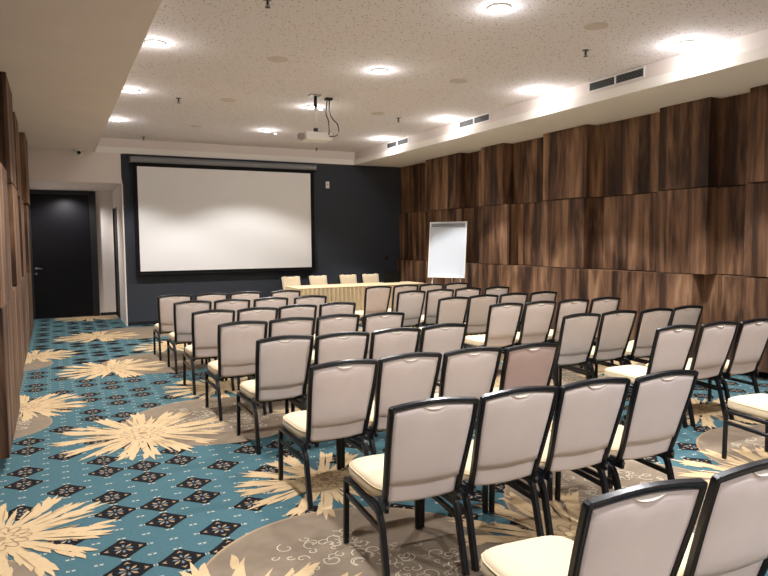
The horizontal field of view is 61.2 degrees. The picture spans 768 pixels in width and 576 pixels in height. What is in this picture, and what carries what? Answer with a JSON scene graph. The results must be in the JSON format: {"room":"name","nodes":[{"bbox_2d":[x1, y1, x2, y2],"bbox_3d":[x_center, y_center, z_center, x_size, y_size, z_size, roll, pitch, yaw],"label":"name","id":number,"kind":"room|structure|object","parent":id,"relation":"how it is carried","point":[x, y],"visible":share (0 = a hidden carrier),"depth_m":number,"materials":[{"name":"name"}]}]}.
{"room":"event hall","nodes":[
{"label":"event hall","id":0,"kind":"room"},
{"bbox_2d":[0,72,33,458],"bbox_3d":[-2.801,-0.480,4.301,0.395,3.690,17.246,-3,5,-27],"label":"wall","id":1,"kind":"structure","parent":0,"point":[16,301],"depth_m":6.61,"materials":[{"name":"brown wood"}]},
{"bbox_2d":[0,0,161,151],"bbox_3d":[-2.312,-2.192,4.432,1.480,0.299,17.250,-3,5,-27],"label":"ceiling","id":2,"kind":"structure","parent":1,"relation":"attached to","point":[67,65],"depth_m":6.17,"materials":[{"name":"white paint"}]},
{"bbox_2d":[73,149,81,155],"bbox_3d":[-5.703,-2.524,12.074,0.150,0.110,0.153,-3,5,-27],"label":"security camera","id":3,"kind":"object","parent":2,"relation":"attached to","point":[78,151],"visible":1,"depth_m":12.02,"materials":[{"name":"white plastic"}]},
{"bbox_2d":[29,179,121,190],"bbox_3d":[-6.496,-2.133,13.391,1.840,0.090,2.230,-3,5,-27],"label":"ceiling","id":4,"kind":"structure","parent":0,"point":[33,185],"depth_m":13.31,"materials":[{"name":"white paint"}]},
{"bbox_2d":[95,191,115,315],"bbox_3d":[-6.289,-0.803,14.786,0.440,2.850,0.100,-3,5,-27],"label":"wall","id":5,"kind":"structure","parent":0,"point":[104,201],"depth_m":14.72,"materials":[{"name":"white paint"}]},
{"bbox_2d":[100,312,115,315],"bbox_3d":[-6.287,0.586,14.819,0.344,0.066,0.013,-3,5,-27],"label":"baseboard","id":6,"kind":"structure","parent":5,"relation":"attached to","point":[103,313],"depth_m":14.81,"materials":[{"name":"black"}]},
{"bbox_2d":[112,183,127,325],"bbox_3d":[-5.625,-0.716,13.806,0.025,2.810,2.256,-3,5,-27],"label":"wall","id":7,"kind":"structure","parent":0,"point":[117,194],"depth_m":13.24,"materials":[{"name":"white paint"}]},
{"bbox_2d":[112,207,120,318],"bbox_3d":[-5.896,-0.560,14.373,0.070,2.420,0.930,-3,5,-27],"label":"door","id":8,"kind":"structure","parent":7,"relation":"in","point":[114,211],"depth_m":14.58,"materials":[{"name":"black laminate"}]},
{"bbox_2d":[28,149,403,325],"bbox_3d":[-3.192,-1.054,13.869,8.320,3.440,0.200,-3,5,-27],"label":"wall","id":9,"kind":"structure","parent":0,"point":[356,218],"depth_m":14.58,"materials":[{"name":"grey paint"}]},
{"bbox_2d":[128,321,158,325],"bbox_3d":[-2.431,0.600,14.252,5.950,0.066,0.012,-3,5,-27],"label":"baseboard","id":10,"kind":"structure","parent":9,"relation":"attached to","point":[143,322],"depth_m":13.03,"materials":[{"name":"black"}]},
{"bbox_2d":[128,155,316,275],"bbox_3d":[-3.242,-1.487,13.614,3.899,2.349,0.154,-3,5,-27],"label":"projection screen","id":11,"kind":"object","parent":9,"relation":"attached to","point":[192,216],"visible":1,"depth_m":13.50,"materials":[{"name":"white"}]},
{"bbox_2d":[95,137,354,164],"bbox_3d":[-3.155,-2.932,13.797,5.510,0.184,0.130,-3,5,-27],"label":"trim","id":12,"kind":"structure","parent":9,"relation":"attached to","point":[112,142],"depth_m":13.60,"materials":[{"name":"white paint"}]},
{"bbox_2d":[0,315,767,575],"bbox_3d":[0.256,1.129,7.232,8.120,0.006,19.500,-3,5,-27],"label":"floor","id":13,"kind":"structure","parent":0,"point":[115,466],"depth_m":4.45,"materials":[{"name":"teal carpet"}]},
{"bbox_2d":[153,294,191,360],"bbox_3d":[-3.058,0.530,9.376,0.467,0.932,0.705,-2,5,-26],"label":"banquet chair","id":14,"kind":"object","parent":13,"relation":"on","point":[165,302],"visible":0.59,"depth_m":9.09,"materials":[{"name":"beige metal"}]},
{"bbox_2d":[167,300,211,373],"bbox_3d":[-2.533,0.597,8.422,0.467,0.932,0.705,-3,5,-27],"label":"banquet chair","id":15,"kind":"object","parent":13,"relation":"on","point":[182,334],"visible":0.62,"depth_m":8.14,"materials":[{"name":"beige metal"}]},
{"bbox_2d":[188,293,227,344],"bbox_3d":[-2.613,0.511,9.589,0.467,0.932,0.705,-3,5,-27],"label":"banquet chair","id":16,"kind":"object","parent":13,"relation":"on","point":[212,297],"visible":0.13,"depth_m":9.27,"materials":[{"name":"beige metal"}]},
{"bbox_2d":[183,309,234,394],"bbox_3d":[-1.981,0.674,7.314,0.467,0.932,0.705,-3,5,-27],"label":"banquet chair","id":17,"kind":"object","parent":13,"relation":"on","point":[204,323],"visible":0.72,"depth_m":7.04,"materials":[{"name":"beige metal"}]},
{"bbox_2d":[205,298,249,363],"bbox_3d":[-2.086,0.578,8.625,0.467,0.932,0.705,-3,5,-27],"label":"banquet chair","id":18,"kind":"object","parent":13,"relation":"on","point":[235,304],"visible":0.13,"depth_m":8.31,"materials":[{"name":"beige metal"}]},
{"bbox_2d":[205,320,267,420],"bbox_3d":[-1.443,0.744,6.300,0.467,0.932,0.705,-3,5,-27],"label":"banquet chair","id":19,"kind":"object","parent":13,"relation":"on","point":[236,340],"visible":0.79,"depth_m":6.04,"materials":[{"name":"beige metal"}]},
{"bbox_2d":[230,291,260,307],"bbox_3d":[-2.164,0.493,9.793,0.467,0.932,0.705,-3,5,-27],"label":"banquet chair","id":20,"kind":"object","parent":13,"relation":"on","point":[251,295],"visible":0.19,"depth_m":9.48,"materials":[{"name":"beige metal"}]},
{"bbox_2d":[225,307,277,389],"bbox_3d":[-1.551,0.654,7.542,0.467,0.932,0.705,-3,5,-27],"label":"banquet chair","id":21,"kind":"object","parent":13,"relation":"on","point":[267,314],"visible":0.23,"depth_m":7.23,"materials":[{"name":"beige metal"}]},
{"bbox_2d":[253,297,287,307],"bbox_3d":[-1.622,0.561,8.815,0.467,0.932,0.705,-3,5,-27],"label":"banquet chair","id":22,"kind":"object","parent":13,"relation":"on","point":[277,302],"visible":0.16,"depth_m":8.49,"materials":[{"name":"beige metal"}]},
{"bbox_2d":[236,335,313,453],"bbox_3d":[-0.913,0.809,5.360,0.467,0.932,0.705,-3,5,-27],"label":"banquet chair","id":23,"kind":"object","parent":13,"relation":"on","point":[283,362],"visible":0.98,"depth_m":5.11,"materials":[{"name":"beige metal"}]},
{"bbox_2d":[253,317,315,412],"bbox_3d":[-1.024,0.723,6.556,0.467,0.932,0.705,-3,5,-27],"label":"banquet chair","id":24,"kind":"object","parent":13,"relation":"on","point":[289,325],"visible":0.28,"depth_m":6.24,"materials":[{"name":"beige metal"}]},
{"bbox_2d":[270,290,300,304],"bbox_3d":[-1.624,0.472,10.032,0.467,0.932,0.705,-3,5,-28],"label":"banquet chair","id":25,"kind":"object","parent":13,"relation":"on","point":[290,294],"visible":0.12,"depth_m":9.73,"materials":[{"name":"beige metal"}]},
{"bbox_2d":[280,275,301,289],"bbox_3d":[-1.838,0.215,13.553,0.467,0.932,0.705,-3,5,-27],"label":"banquet chair","id":26,"kind":"object","parent":13,"relation":"on","point":[289,280],"visible":0.27,"depth_m":13.76,"materials":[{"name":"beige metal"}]},
{"bbox_2d":[278,304,316,318],"bbox_3d":[-1.138,0.631,7.818,0.467,0.932,0.705,-3,5,-27],"label":"banquet chair","id":27,"kind":"object","parent":13,"relation":"on","point":[296,310],"visible":0.19,"depth_m":7.49,"materials":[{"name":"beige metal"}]},
{"bbox_2d":[293,295,326,333],"bbox_3d":[-1.136,0.539,9.071,0.467,0.932,0.705,-3,5,-27],"label":"banquet chair","id":28,"kind":"object","parent":13,"relation":"on","point":[317,300],"visible":0.2,"depth_m":8.76,"materials":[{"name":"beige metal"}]},
{"bbox_2d":[307,274,327,284],"bbox_3d":[-1.289,0.190,13.830,0.467,0.932,0.705,-3,5,-27],"label":"banquet chair","id":29,"kind":"object","parent":13,"relation":"on","point":[318,279],"visible":0.25,"depth_m":14.04,"materials":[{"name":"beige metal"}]},
{"bbox_2d":[278,359,378,508],"bbox_3d":[-0.386,0.883,4.307,0.467,0.932,0.705,-3,5,-27],"label":"banquet chair","id":30,"kind":"object","parent":13,"relation":"on","point":[340,393],"visible":0.99,"depth_m":4.07,"materials":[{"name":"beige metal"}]},
{"bbox_2d":[291,331,369,446],"bbox_3d":[-0.473,0.794,5.526,0.467,0.932,0.705,-3,5,-27],"label":"banquet chair","id":31,"kind":"object","parent":13,"relation":"on","point":[336,346],"visible":0.26,"depth_m":5.21,"materials":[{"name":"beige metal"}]},
{"bbox_2d":[313,302,355,348],"bbox_3d":[-0.694,0.609,8.076,0.467,0.932,0.705,-2,5,-26],"label":"banquet chair","id":32,"kind":"object","parent":13,"relation":"on","point":[330,308],"visible":0.23,"depth_m":7.75,"materials":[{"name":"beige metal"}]},
{"bbox_2d":[310,314,359,365],"bbox_3d":[-0.604,0.701,6.802,0.467,0.932,0.705,-3,5,-27],"label":"banquet chair","id":33,"kind":"object","parent":13,"relation":"on","point":[333,323],"visible":0.28,"depth_m":6.48,"materials":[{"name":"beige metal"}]},
{"bbox_2d":[338,273,357,283],"bbox_3d":[-0.656,0.162,14.149,0.467,0.932,0.705,-3,5,-27],"label":"banquet chair","id":34,"kind":"object","parent":13,"relation":"on","point":[348,278],"visible":0.24,"depth_m":14.36,"materials":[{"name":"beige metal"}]},
{"bbox_2d":[360,273,379,282],"bbox_3d":[-0.165,0.141,14.397,0.467,0.932,0.705,-3,5,-27],"label":"banquet chair","id":35,"kind":"object","parent":13,"relation":"on","point":[365,277],"visible":0.22,"depth_m":14.60,"materials":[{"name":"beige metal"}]},
{"bbox_2d":[355,286,391,327],"bbox_3d":[-0.233,0.407,10.779,0.467,0.932,0.705,-3,5,-27],"label":"banquet chair","id":36,"kind":"object","parent":13,"relation":"on","point":[377,298],"visible":0.62,"depth_m":10.51,"materials":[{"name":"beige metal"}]},
{"bbox_2d":[362,312,404,358],"bbox_3d":[-0.144,0.687,6.956,0.467,0.932,0.705,-3,5,-27],"label":"banquet chair","id":37,"kind":"object","parent":13,"relation":"on","point":[372,322],"visible":0.27,"depth_m":6.63,"materials":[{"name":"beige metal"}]},
{"bbox_2d":[341,352,441,467],"bbox_3d":[0.029,0.863,4.539,0.467,0.932,0.705,-3,5,-27],"label":"banquet chair","id":38,"kind":"object","parent":13,"relation":"on","point":[413,376],"visible":0.58,"depth_m":4.25,"materials":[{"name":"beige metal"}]},
{"bbox_2d":[369,327,420,359],"bbox_3d":[-0.041,0.774,5.756,0.467,0.932,0.705,-3,5,-27],"label":"banquet chair","id":39,"kind":"object","parent":13,"relation":"on","point":[398,340],"visible":0.3,"depth_m":5.44,"materials":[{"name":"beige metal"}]},
{"bbox_2d":[387,284,417,311],"bbox_3d":[0.217,0.383,11.062,0.467,0.932,0.705,-3,5,-27],"label":"banquet chair","id":40,"kind":"object","parent":13,"relation":"on","point":[405,287],"visible":0.25,"depth_m":10.73,"materials":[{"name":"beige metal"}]},
{"bbox_2d":[343,396,478,575],"bbox_3d":[0.110,0.950,3.338,0.467,0.932,0.705,-2,5,-23],"label":"banquet chair","id":41,"kind":"object","parent":13,"relation":"on","point":[428,441],"visible":1,"depth_m":3.09,"materials":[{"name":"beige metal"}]},
{"bbox_2d":[396,290,425,327],"bbox_3d":[0.260,0.476,9.787,0.467,0.932,0.705,-3,5,-27],"label":"banquet chair","id":42,"kind":"object","parent":13,"relation":"on","point":[410,302],"visible":0.67,"depth_m":9.53,"materials":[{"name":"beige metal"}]},
{"bbox_2d":[416,283,443,327],"bbox_3d":[0.651,0.366,11.237,0.467,0.932,0.705,-3,5,-27],"label":"banquet chair","id":43,"kind":"object","parent":13,"relation":"on","point":[431,286],"visible":0.23,"depth_m":10.92,"materials":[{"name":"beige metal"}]},
{"bbox_2d":[420,289,453,326],"bbox_3d":[0.710,0.453,10.048,0.467,0.932,0.705,-2,5,-25],"label":"banquet chair","id":44,"kind":"object","parent":13,"relation":"on","point":[432,296],"visible":0.53,"depth_m":9.75,"materials":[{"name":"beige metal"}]},
{"bbox_2d":[419,323,467,385],"bbox_3d":[0.384,0.753,6.004,0.467,0.932,0.705,-3,5,-27],"label":"banquet chair","id":45,"kind":"object","parent":13,"relation":"on","point":[442,338],"visible":0.32,"depth_m":5.70,"materials":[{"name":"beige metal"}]},
{"bbox_2d":[419,296,469,342],"bbox_3d":[0.760,0.552,8.698,0.467,0.932,0.705,-2,5,-26],"label":"banquet chair","id":46,"kind":"object","parent":13,"relation":"on","point":[453,309],"visible":0.38,"depth_m":8.40,"materials":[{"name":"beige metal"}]},
{"bbox_2d":[426,282,467,325],"bbox_3d":[1.105,0.346,11.477,0.467,0.932,0.705,-3,5,-27],"label":"banquet chair","id":47,"kind":"object","parent":13,"relation":"on","point":[455,285],"visible":0.12,"depth_m":11.14,"materials":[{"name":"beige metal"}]},
{"bbox_2d":[428,221,467,282],"bbox_3d":[1.280,-0.275,12.587,0.754,2.005,0.622,2,5,26],"label":"flip chart","id":48,"kind":"object","parent":13,"relation":"on","point":[447,240],"visible":0.91,"depth_m":12.41,"materials":[{"name":"grey paper"}]},
{"bbox_2d":[431,277,460,277],"bbox_3d":[1.169,-0.203,12.369,0.600,0.020,0.055,2,5,26],"label":"tray","id":49,"kind":"object","parent":48,"relation":"on","point":[431,277],"depth_m":12.33,"materials":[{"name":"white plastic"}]},
{"bbox_2d":[454,287,480,321],"bbox_3d":[1.150,0.432,10.292,0.467,0.932,0.705,-2,5,-26],"label":"banquet chair","id":50,"kind":"object","parent":13,"relation":"on","point":[467,291],"visible":0.22,"depth_m":9.96,"materials":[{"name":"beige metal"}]},
{"bbox_2d":[434,347,501,429],"bbox_3d":[0.464,0.845,4.736,0.467,0.932,0.705,-2,5,-26],"label":"banquet chair","id":51,"kind":"object","parent":13,"relation":"on","point":[472,371],"visible":0.38,"depth_m":4.44,"materials":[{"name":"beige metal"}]},
{"bbox_2d":[464,294,498,347],"bbox_3d":[1.196,0.527,8.996,0.467,0.932,0.705,-2,5,-26],"label":"banquet chair","id":52,"kind":"object","parent":13,"relation":"on","point":[478,307],"visible":0.6,"depth_m":8.71,"materials":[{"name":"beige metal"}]},
{"bbox_2d":[420,385,558,570],"bbox_3d":[0.542,0.932,3.546,0.467,0.932,0.705,-2,5,-24],"label":"banquet chair","id":53,"kind":"object","parent":13,"relation":"on","point":[512,428],"visible":0.94,"depth_m":3.29,"materials":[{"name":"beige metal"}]},
{"bbox_2d":[464,302,522,353],"bbox_3d":[1.284,0.611,7.844,0.467,0.932,0.705,-2,5,-24],"label":"banquet chair","id":54,"kind":"object","parent":13,"relation":"on","point":[503,319],"visible":0.86,"depth_m":7.59,"materials":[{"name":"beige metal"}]},
{"bbox_2d":[480,286,509,334],"bbox_3d":[1.627,0.415,10.478,0.467,0.932,0.705,-2,5,-26],"label":"banquet chair","id":55,"kind":"object","parent":13,"relation":"on","point":[496,290],"visible":0.21,"depth_m":10.16,"materials":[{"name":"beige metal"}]},
{"bbox_2d":[474,292,527,346],"bbox_3d":[1.649,0.506,9.236,0.467,0.932,0.705,-2,5,-25],"label":"banquet chair","id":56,"kind":"object","parent":13,"relation":"on","point":[516,297],"visible":0.21,"depth_m":8.92,"materials":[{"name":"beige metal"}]},
{"bbox_2d":[475,342,559,424],"bbox_3d":[0.909,0.830,4.905,0.467,0.932,0.705,-2,5,-26],"label":"banquet chair","id":57,"kind":"object","parent":13,"relation":"on","point":[529,364],"visible":0.42,"depth_m":4.60,"materials":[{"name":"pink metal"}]},
{"bbox_2d":[502,300,556,350],"bbox_3d":[1.724,0.593,8.044,0.467,0.932,0.705,-2,5,-26],"label":"banquet chair","id":58,"kind":"object","parent":13,"relation":"on","point":[537,318],"visible":0.66,"depth_m":7.78,"materials":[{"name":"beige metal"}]},
{"bbox_2d":[502,291,556,349],"bbox_3d":[2.110,0.486,9.469,0.467,0.932,0.705,-2,5,-26],"label":"banquet chair","id":59,"kind":"object","parent":13,"relation":"on","point":[541,295],"visible":0.19,"depth_m":9.14,"materials":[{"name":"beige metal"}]},
{"bbox_2d":[489,377,630,535],"bbox_3d":[0.978,0.915,3.732,0.467,0.932,0.705,-2,5,-24],"label":"banquet chair","id":60,"kind":"object","parent":13,"relation":"on","point":[587,414],"visible":0.87,"depth_m":3.47,"materials":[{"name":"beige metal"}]},
{"bbox_2d":[547,299,588,368],"bbox_3d":[2.192,0.573,8.269,0.467,0.932,0.705,-2,5,-24],"label":"banquet chair","id":61,"kind":"object","parent":13,"relation":"on","point":[568,306],"visible":0.43,"depth_m":7.95,"materials":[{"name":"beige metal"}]},
{"bbox_2d":[551,313,600,386],"bbox_3d":[1.821,0.689,6.729,0.467,0.932,0.705,-2,5,-24],"label":"banquet chair","id":62,"kind":"object","parent":13,"relation":"on","point":[578,331],"visible":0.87,"depth_m":6.47,"materials":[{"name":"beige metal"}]},
{"bbox_2d":[477,478,707,575],"bbox_3d":[0.667,1.024,2.277,0.467,0.932,0.705,-2,5,-22],"label":"banquet chair","id":63,"kind":"object","parent":13,"relation":"on","point":[646,529],"visible":1,"depth_m":1.99,"materials":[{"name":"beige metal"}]},
{"bbox_2d":[558,310,636,393],"bbox_3d":[2.274,0.668,6.969,0.467,0.932,0.705,-2,5,-25],"label":"banquet chair","id":64,"kind":"object","parent":13,"relation":"on","point":[615,327],"visible":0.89,"depth_m":6.72,"materials":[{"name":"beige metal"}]},
{"bbox_2d":[588,297,620,369],"bbox_3d":[2.658,0.553,8.493,0.467,0.932,0.705,-2,5,-24],"label":"banquet chair","id":65,"kind":"object","parent":13,"relation":"on","point":[600,305],"visible":0.3,"depth_m":8.17,"materials":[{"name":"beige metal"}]},
{"bbox_2d":[555,370,698,499],"bbox_3d":[1.430,0.898,3.916,0.467,0.932,0.705,-2,5,-24],"label":"banquet chair","id":66,"kind":"object","parent":13,"relation":"on","point":[659,402],"visible":0.83,"depth_m":3.66,"materials":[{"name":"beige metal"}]},
{"bbox_2d":[595,308,673,384],"bbox_3d":[2.731,0.652,7.144,0.467,0.932,0.705,-2,5,-26],"label":"banquet chair","id":67,"kind":"object","parent":13,"relation":"on","point":[652,319],"visible":0.63,"depth_m":6.87,"materials":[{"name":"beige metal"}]},
{"bbox_2d":[604,324,697,427],"bbox_3d":[2.347,0.752,5.809,0.467,0.932,0.705,-2,5,-23],"label":"banquet chair","id":68,"kind":"object","parent":13,"relation":"on","point":[672,345],"visible":0.56,"depth_m":5.54,"materials":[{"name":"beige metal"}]},
{"bbox_2d":[626,305,702,364],"bbox_3d":[3.162,0.631,7.384,0.467,0.932,0.705,-3,5,-27],"label":"banquet chair","id":69,"kind":"object","parent":13,"relation":"on","point":[687,314],"visible":0.27,"depth_m":7.07,"materials":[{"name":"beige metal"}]},
{"bbox_2d":[645,321,738,425],"bbox_3d":[2.814,0.733,6.023,0.467,0.932,0.705,-2,5,-24],"label":"banquet chair","id":70,"kind":"object","parent":13,"relation":"on","point":[715,340],"visible":0.7,"depth_m":5.76,"materials":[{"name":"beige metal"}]},
{"bbox_2d":[677,458,767,575],"bbox_3d":[1.122,1.006,2.474,0.467,0.932,0.705,-2,5,-23],"label":"banquet chair","id":71,"kind":"object","parent":13,"relation":"on","point":[730,537],"visible":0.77,"depth_m":2.15,"materials":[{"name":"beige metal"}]},
{"bbox_2d":[687,318,767,419],"bbox_3d":[3.250,0.717,6.210,0.467,0.932,0.705,-2,5,-26],"label":"banquet chair","id":72,"kind":"object","parent":13,"relation":"on","point":[751,341],"visible":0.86,"depth_m":5.95,"materials":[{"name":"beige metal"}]},
{"bbox_2d":[722,393,767,458],"bbox_3d":[2.869,0.835,4.639,0.467,0.932,0.705,-2,4,-20],"label":"banquet chair","id":73,"kind":"object","parent":13,"relation":"on","point":[756,405],"visible":1,"depth_m":4.75,"materials":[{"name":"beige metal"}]},
{"bbox_3d":[-0.542,0.316,13.338,2.770,0.739,0.740,-3,5,-27],"label":"conference table","id":74,"kind":"object","parent":13,"relation":"on","visible":0},
{"bbox_2d":[285,281,426,323],"bbox_3d":[-0.543,0.305,13.337,2.884,0.751,0.856,-3,5,-27],"label":"tablecloth","id":75,"kind":"object","parent":74,"relation":"on","point":[353,292],"visible":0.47,"depth_m":12.84,"materials":[{"name":"beige fabric"}]},
{"bbox_2d":[379,271,400,282],"bbox_3d":[0.129,-0.250,13.979,0.380,0.252,0.288,-3,5,-27],"label":"laptop","id":76,"kind":"object","parent":75,"relation":"on","point":[390,276],"visible":1,"depth_m":13.87,"materials":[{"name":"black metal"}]},
{"bbox_2d":[102,0,767,151],"bbox_3d":[0.703,-2.533,6.024,8.320,0.100,17.600,-3,5,-27],"label":"ceiling","id":77,"kind":"structure","parent":0,"point":[214,50],"depth_m":7.21,"materials":[{"name":"white paint"}]},
{"bbox_2d":[110,118,122,120],"bbox_3d":[-4.429,-2.778,10.750,0.214,0.026,0.214,-3,5,-27],"label":"recessed light","id":78,"kind":"object","parent":77,"relation":"in","point":[111,119],"visible":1,"depth_m":10.69,"materials":[{"name":"white"}]},
{"bbox_2d":[123,88,139,92],"bbox_3d":[-3.381,-2.634,8.685,0.214,0.026,0.214,-3,5,-27],"label":"recessed light","id":79,"kind":"object","parent":77,"relation":"in","point":[130,90],"visible":1,"depth_m":8.64,"materials":[{"name":"white"}]},
{"bbox_2d":[144,39,165,46],"bbox_3d":[-2.332,-2.490,6.621,0.214,0.026,0.214,-3,5,-27],"label":"recessed light","id":80,"kind":"object","parent":77,"relation":"in","point":[158,43],"visible":1,"depth_m":6.58,"materials":[{"name":"white"}]},
{"bbox_2d":[189,124,201,126],"bbox_3d":[-3.296,-2.839,11.366,0.230,0.011,0.230,-3,5,-27],"label":"ceiling speaker","id":81,"kind":"object","parent":77,"relation":"attached to","point":[191,125],"visible":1,"depth_m":11.31,"materials":[{"name":"beige plastic"}]},
{"bbox_2d":[220,98,235,101],"bbox_3d":[-2.239,-2.697,9.328,0.230,0.011,0.230,-3,5,-27],"label":"ceiling speaker","id":82,"kind":"object","parent":77,"relation":"attached to","point":[222,99],"visible":1,"depth_m":9.31,"materials":[{"name":"beige plastic"}]},
{"bbox_2d":[264,0,271,8],"bbox_3d":[-0.979,-2.393,5.460,0.072,0.070,0.072,-3,5,-27],"label":"sprinkler","id":83,"kind":"object","parent":77,"relation":"attached to","point":[266,1],"visible":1,"depth_m":5.46,"materials":[{"name":"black metal"}]},
{"bbox_2d":[267,56,287,62],"bbox_3d":[-1.186,-2.553,7.255,0.230,0.011,0.230,-3,5,-27],"label":"ceiling speaker","id":84,"kind":"object","parent":77,"relation":"attached to","point":[279,59],"visible":1,"depth_m":7.23,"materials":[{"name":"beige"}]},
{"bbox_2d":[272,58,283,61],"bbox_3d":[-1.186,-2.552,7.255,0.186,0.010,0.186,-3,5,-27],"label":"grille","id":85,"kind":"object","parent":84,"relation":"attached to","point":[273,59],"depth_m":7.25,"materials":[{"name":"beige"}]},
{"bbox_2d":[305,105,317,108],"bbox_3d":[-1.097,-2.735,9.838,0.214,0.026,0.214,-3,5,-27],"label":"recessed light","id":86,"kind":"object","parent":77,"relation":"in","point":[307,106],"visible":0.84,"depth_m":9.79,"materials":[{"name":"white"}]},
{"bbox_2d":[297,94,338,142],"bbox_3d":[-0.916,-2.379,9.122,0.621,0.633,0.372,-3,5,-27],"label":"projector","id":87,"kind":"object","parent":77,"relation":"hanging from","point":[314,136],"visible":1,"depth_m":9.04,"materials":[{"name":"white plastic"}]},
{"bbox_2d":[371,112,384,114],"bbox_3d":[-0.094,-2.792,10.400,0.230,0.011,0.230,-3,5,-27],"label":"ceiling speaker","id":88,"kind":"object","parent":77,"relation":"attached to","point":[373,113],"visible":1,"depth_m":10.35,"materials":[{"name":"beige"}]},
{"bbox_2d":[371,68,388,73],"bbox_3d":[-0.048,-2.591,7.774,0.214,0.026,0.214,-3,5,-27],"label":"recessed light","id":89,"kind":"object","parent":77,"relation":"in","point":[377,70],"visible":1,"depth_m":7.73,"materials":[{"name":"white"}]},
{"bbox_2d":[439,118,451,120],"bbox_3d":[1.035,-2.830,10.914,0.214,0.026,0.214,-3,5,-27],"label":"recessed light","id":90,"kind":"object","parent":77,"relation":"in","point":[442,119],"visible":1,"depth_m":10.87,"materials":[{"name":"white"}]},
{"bbox_2d":[450,79,467,83],"bbox_3d":[0.955,-2.646,8.313,0.230,0.011,0.230,-3,5,-27],"label":"ceiling speaker","id":91,"kind":"object","parent":77,"relation":"attached to","point":[455,81],"visible":1,"depth_m":8.30,"materials":[{"name":"beige"}]},
{"bbox_2d":[487,3,510,12],"bbox_3d":[1.009,-2.446,5.691,0.214,0.026,0.214,-3,5,-27],"label":"recessed light","id":92,"kind":"object","parent":77,"relation":"in","point":[499,7],"visible":1,"depth_m":5.65,"materials":[{"name":"white"}]},
{"bbox_2d":[529,88,544,92],"bbox_3d":[2.083,-2.686,8.850,0.214,0.026,0.214,-3,5,-27],"label":"recessed light","id":93,"kind":"object","parent":77,"relation":"in","point":[535,90],"visible":1,"depth_m":8.80,"materials":[{"name":"white"}]},
{"bbox_2d":[583,22,608,30],"bbox_3d":[2.026,-2.499,6.204,0.230,0.011,0.230,-3,5,-27],"label":"ceiling speaker","id":94,"kind":"object","parent":77,"relation":"attached to","point":[595,25],"visible":1,"depth_m":6.19,"materials":[{"name":"beige"}]},
{"bbox_2d":[589,25,602,28],"bbox_3d":[2.026,-2.499,6.204,0.186,0.010,0.186,-3,5,-27],"label":"grille","id":95,"kind":"object","parent":94,"relation":"attached to","point":[590,26],"depth_m":6.20,"materials":[{"name":"beige metal"}]},
{"bbox_2d":[674,40,695,46],"bbox_3d":[3.141,-2.541,6.768,0.214,0.026,0.214,-3,5,-27],"label":"recessed light","id":96,"kind":"object","parent":77,"relation":"in","point":[684,43],"visible":1,"depth_m":6.73,"materials":[{"name":"white"}]},
{"bbox_2d":[397,84,767,377],"bbox_3d":[4.315,-0.796,7.893,0.370,3.690,17.246,-3,5,-27],"label":"wall","id":97,"kind":"structure","parent":0,"point":[666,208],"depth_m":9.47,"materials":[{"name":"brown wood"}]},
{"bbox_2d":[386,137,408,148],"bbox_3d":[0.268,-2.925,13.120,0.014,0.123,0.930,-3,5,-27],"label":"air vent","id":98,"kind":"object","parent":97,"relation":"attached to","point":[403,141],"visible":1,"depth_m":13.11,"materials":[{"name":"white plastic"}]},
{"bbox_2d":[459,113,489,128],"bbox_3d":[1.484,-2.758,10.726,0.014,0.123,0.890,-3,5,-27],"label":"air vent","id":99,"kind":"object","parent":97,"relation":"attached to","point":[485,117],"visible":1,"depth_m":10.70,"materials":[{"name":"white plastic"}]},
{"bbox_2d":[354,46,767,166],"bbox_3d":[3.825,-2.373,7.537,1.400,0.115,17.250,-3,5,-27],"label":"ceiling soffit","id":100,"kind":"structure","parent":97,"relation":"attached to","point":[733,75],"depth_m":8.65,"materials":[{"name":"white paint"}]},
{"bbox_2d":[355,28,767,158],"bbox_3d":[3.810,-2.530,7.631,1.330,0.184,17.450,-3,5,-27],"label":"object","id":101,"kind":"structure","parent":97,"relation":"attached to","point":[758,39],"depth_m":8.02,"materials":[{"name":"white paint"}]},
{"bbox_2d":[588,66,644,92],"bbox_3d":[2.858,-2.569,8.020,0.014,0.123,0.898,-3,5,-27],"label":"air vent","id":102,"kind":"object","parent":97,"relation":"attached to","point":[638,73],"visible":1,"depth_m":7.99,"materials":[{"name":"white plastic"}]},
{"bbox_3d":[-7.244,-0.668,13.046,0.080,2.850,2.350,-3,5,-27],"label":"wall","id":103,"kind":"structure","parent":0,"visible":0},
{"bbox_2d":[28,190,99,319],"bbox_3d":[-7.052,-0.736,14.288,1.375,2.800,0.106,-3,5,-27],"label":"door","id":104,"kind":"structure","parent":103,"relation":"in","point":[64,281],"depth_m":14.29,"materials":[{"name":"black laminate"}]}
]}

